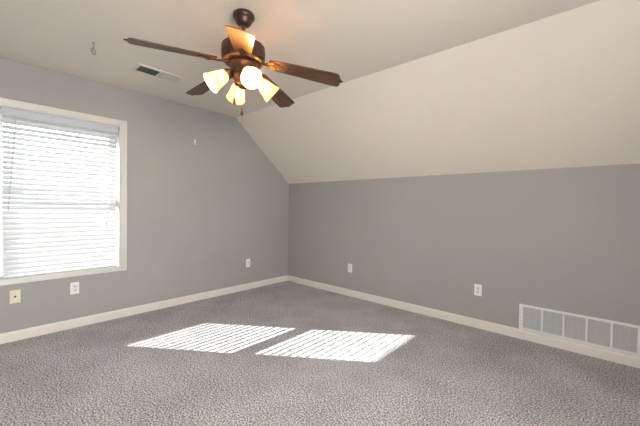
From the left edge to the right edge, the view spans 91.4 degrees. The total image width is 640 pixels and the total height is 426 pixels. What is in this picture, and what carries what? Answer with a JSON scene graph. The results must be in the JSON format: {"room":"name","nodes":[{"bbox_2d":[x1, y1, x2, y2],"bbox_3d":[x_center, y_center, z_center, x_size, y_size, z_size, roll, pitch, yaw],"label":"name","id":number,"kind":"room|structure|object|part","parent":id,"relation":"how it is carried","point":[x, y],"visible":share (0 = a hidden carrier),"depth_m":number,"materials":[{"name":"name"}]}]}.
{"room":"empty bedroom","nodes":[
{"label":"empty bedroom","id":0,"kind":"room"},
{"bbox_2d":[0,57,288,333],"bbox_3d":[-2.235,-0.104,3.356,0.210,2.440,4.910,2,1,42],"label":"wall","id":1,"kind":"structure","parent":0,"point":[196,214],"depth_m":3.70,"materials":[{"name":"grey paint"}]},
{"bbox_2d":[9,289,20,303],"bbox_3d":[-2.669,0.733,2.734,0.015,0.115,0.070,2,1,42],"label":"cable jack","id":2,"kind":"object","parent":1,"relation":"attached to","point":[15,295],"visible":1,"depth_m":2.73,"materials":[{"name":"beige plastic"}]},
{"bbox_2d":[0,97,126,285],"bbox_3d":[-2.503,-0.182,3.042,0.227,1.596,1.038,2,1,42],"label":"window","id":3,"kind":"structure","parent":1,"relation":"in","point":[121,150],"depth_m":3.14,"materials":[{"name":"paint"}]},
{"bbox_3d":[-2.563,-0.525,3.092,0.026,0.713,0.866,2,1,42],"label":"sash","id":4,"kind":"part","parent":3,"relation":"part of","materials":[{"name":"white plastic"}]},
{"bbox_3d":[-2.551,0.165,3.084,0.026,0.766,0.866,2,1,42],"label":"sash","id":5,"kind":"part","parent":3,"relation":"part of","materials":[{"name":"white plastic"}]},
{"bbox_2d":[1,106,117,278],"bbox_3d":[-2.448,-0.171,3.004,0.076,1.474,0.866,2,1,42],"label":"window blind","id":6,"kind":"object","parent":3,"relation":"attached to","point":[48,247],"visible":1,"depth_m":2.96,"materials":[{"name":"white plastic"}]},
{"bbox_3d":[-2.654,-0.152,2.790,0.053,1.416,0.002,2,1,42],"label":"ladder cord","id":7,"kind":"part","parent":6,"relation":"part of","materials":[{"name":"white fabric"}]},
{"bbox_3d":[-2.466,0.558,3.024,0.052,0.015,0.850,2,1,42],"label":"rail","id":8,"kind":"part","parent":6,"relation":"part of","materials":[{"name":"white plastic"}]},
{"bbox_3d":[-2.257,-0.155,3.232,0.053,1.416,0.002,2,1,42],"label":"ladder cord","id":9,"kind":"part","parent":6,"relation":"part of","materials":[{"name":"white fabric"}]},
{"bbox_2d":[70,282,78,294],"bbox_3d":[-2.392,0.733,3.046,0.009,0.115,0.070,2,1,42],"label":"wall outlet","id":10,"kind":"object","parent":1,"relation":"attached to","point":[74,286],"visible":1,"depth_m":3.04,"materials":[{"name":"white plastic"}]},
{"bbox_2d":[0,275,287,343],"bbox_3d":[-2.099,1.075,3.381,0.015,0.087,4.700,2,1,42],"label":"baseboard","id":11,"kind":"structure","parent":1,"relation":"attached to","point":[7,337],"depth_m":3.34,"materials":[{"name":"beige paint"}]},
{"bbox_2d":[246,259,249,266],"bbox_3d":[-1.045,0.728,4.546,0.009,0.115,0.070,2,1,42],"label":"wall outlet","id":12,"kind":"object","parent":1,"relation":"attached to","point":[247,260],"visible":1,"depth_m":4.54,"materials":[{"name":"white plastic"}]},
{"bbox_2d":[0,0,599,117],"bbox_3d":[-0.615,-1.361,1.216,5.420,0.200,3.901,2,1,42],"label":"ceiling","id":13,"kind":"structure","parent":0,"point":[350,39],"depth_m":2.22,"materials":[{"name":"paint"}]},
{"bbox_2d":[91,42,96,54],"bbox_3d":[-1.724,-1.251,2.378,0.040,0.096,0.022,1,1,20],"label":"hook","id":14,"kind":"object","parent":13,"relation":"hanging from","point":[92,42],"visible":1,"depth_m":2.37,"materials":[{"name":"silver metal"}]},
{"bbox_2d":[131,63,184,83],"bbox_3d":[-1.514,-1.299,2.930,0.205,0.012,0.400,2,1,42],"label":"ceiling vent","id":15,"kind":"object","parent":13,"relation":"in","point":[140,68],"visible":1,"depth_m":2.92,"materials":[{"name":"white metal"}]},
{"bbox_3d":[-1.449,-1.298,3.002,0.145,0.010,0.162,2,1,42],"label":"louver panel","id":16,"kind":"part","parent":15,"relation":"part of","materials":[{"name":"white metal"}]},
{"bbox_2d":[123,8,342,115],"bbox_3d":[-0.546,-0.961,2.042,1.180,0.629,1.238,2,1,42],"label":"ceiling fan","id":17,"kind":"object","parent":13,"relation":"hanging from","point":[244,55],"visible":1,"depth_m":1.94,"materials":[{"name":"brown wood"}]},
{"bbox_3d":[-0.842,-0.936,1.787,0.482,0.006,0.136,-4,15,-32],"label":"blade","id":18,"kind":"part","parent":17,"relation":"part of","materials":[{"name":"brown wood"}]},
{"bbox_3d":[-0.813,-0.934,2.272,0.482,0.006,0.136,-6,8,39],"label":"blade","id":19,"kind":"part","parent":17,"relation":"part of","materials":[{"name":"brown wood"}]},
{"bbox_3d":[-0.637,-0.823,1.937,0.161,0.154,0.129,0,1,-28],"label":"lamp shade","id":20,"kind":"part","parent":17,"relation":"part of","materials":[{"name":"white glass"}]},
{"bbox_3d":[-0.578,-0.878,1.967,0.075,0.076,0.068,0,1,-28],"label":"light arm","id":21,"kind":"part","parent":17,"relation":"part of","materials":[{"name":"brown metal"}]},
{"bbox_3d":[-0.571,-0.826,2.153,0.129,0.154,0.161,0,1,-28],"label":"lamp shade","id":22,"kind":"part","parent":17,"relation":"part of","materials":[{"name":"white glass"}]},
{"bbox_3d":[-0.406,-0.884,1.614,0.136,0.006,0.482,13,12,-15],"label":"blade","id":23,"kind":"part","parent":17,"relation":"part of","materials":[{"name":"brown wood"}]},
{"bbox_3d":[-0.432,-0.846,1.893,0.052,0.082,0.099,0,1,-28],"label":"bulb","id":24,"kind":"part","parent":17,"relation":"part of","materials":[{"name":"white glass"}]},
{"bbox_3d":[-0.421,-0.819,1.871,0.129,0.154,0.161,0,1,-28],"label":"lamp shade","id":25,"kind":"part","parent":17,"relation":"part of","materials":[{"name":"white glass"}]},
{"bbox_3d":[-0.355,-0.822,2.087,0.161,0.154,0.129,0,1,-28],"label":"lamp shade","id":26,"kind":"part","parent":17,"relation":"part of","materials":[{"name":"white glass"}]},
{"bbox_3d":[-0.344,-0.920,2.393,0.136,0.006,0.481,-11,-12,19],"label":"blade","id":27,"kind":"part","parent":17,"relation":"part of","materials":[{"name":"brown wood"}]},
{"bbox_3d":[-0.088,-0.889,1.986,0.482,0.006,0.136,14,-10,3],"label":"blade","id":28,"kind":"part","parent":17,"relation":"part of","materials":[{"name":"brown wood"}]},
{"bbox_2d":[0,281,639,425],"bbox_3d":[-0.247,1.276,1.718,5.420,0.200,5.120,2,1,42],"label":"floor","id":29,"kind":"structure","parent":0,"point":[286,353],"depth_m":2.30,"materials":[{"name":"grey carpet"}]},
{"bbox_2d":[236,0,639,183],"bbox_3d":[1.086,-0.945,3.125,5.420,1.053,1.209,2,1,42],"label":"ceiling","id":30,"kind":"structure","parent":0,"point":[561,90],"depth_m":2.65,"materials":[{"name":"paint"}]},
{"bbox_2d":[288,163,639,328],"bbox_3d":[1.407,0.373,3.528,5.420,1.587,0.210,2,1,42],"label":"wall","id":31,"kind":"structure","parent":0,"point":[559,239],"depth_m":3.18,"materials":[{"name":"grey paint"}]},
{"bbox_2d":[348,264,351,272],"bbox_3d":[0.408,0.754,4.280,0.070,0.115,0.009,2,1,42],"label":"wall outlet","id":32,"kind":"object","parent":31,"relation":"attached to","point":[349,265],"visible":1,"depth_m":4.27,"materials":[{"name":"white plastic"}]},
{"bbox_2d":[287,275,639,368],"bbox_3d":[1.326,1.124,3.453,4.985,0.087,0.015,2,1,42],"label":"baseboard","id":33,"kind":"structure","parent":31,"relation":"attached to","point":[601,353],"depth_m":3.09,"materials":[{"name":"beige paint"}]},
{"bbox_2d":[474,284,481,295],"bbox_3d":[1.616,0.789,3.196,0.070,0.115,0.009,2,1,42],"label":"wall outlet","id":34,"kind":"object","parent":31,"relation":"attached to","point":[477,288],"visible":1,"depth_m":3.19,"materials":[{"name":"white plastic"}]},
{"bbox_2d":[519,304,639,356],"bbox_3d":[2.187,0.986,2.682,0.816,0.240,0.011,2,1,42],"label":"air vent","id":35,"kind":"object","parent":31,"relation":"in","point":[621,337],"visible":1,"depth_m":2.65,"materials":[{"name":"white metal"}]},
{"bbox_3d":[1.959,0.978,2.888,0.140,0.198,0.008,2,1,42],"label":"louver panel","id":36,"kind":"part","parent":35,"relation":"part of","materials":[{"name":"grey metal"}]},
{"bbox_3d":[2.073,0.981,2.785,0.140,0.198,0.008,2,1,42],"label":"louver panel","id":37,"kind":"part","parent":35,"relation":"part of","materials":[{"name":"grey metal"}]},
{"bbox_3d":[2.188,0.985,2.682,0.140,0.198,0.008,2,1,42],"label":"louver panel","id":38,"kind":"part","parent":35,"relation":"part of","materials":[{"name":"grey metal"}]},
{"bbox_3d":[2.302,0.988,2.579,0.140,0.198,0.008,2,1,42],"label":"louver panel","id":39,"kind":"part","parent":35,"relation":"part of","materials":[{"name":"grey metal"}]},
{"bbox_3d":[2.417,0.992,2.477,0.140,0.198,0.008,2,1,42],"label":"louver panel","id":40,"kind":"part","parent":35,"relation":"part of","materials":[{"name":"grey metal"}]}
]}

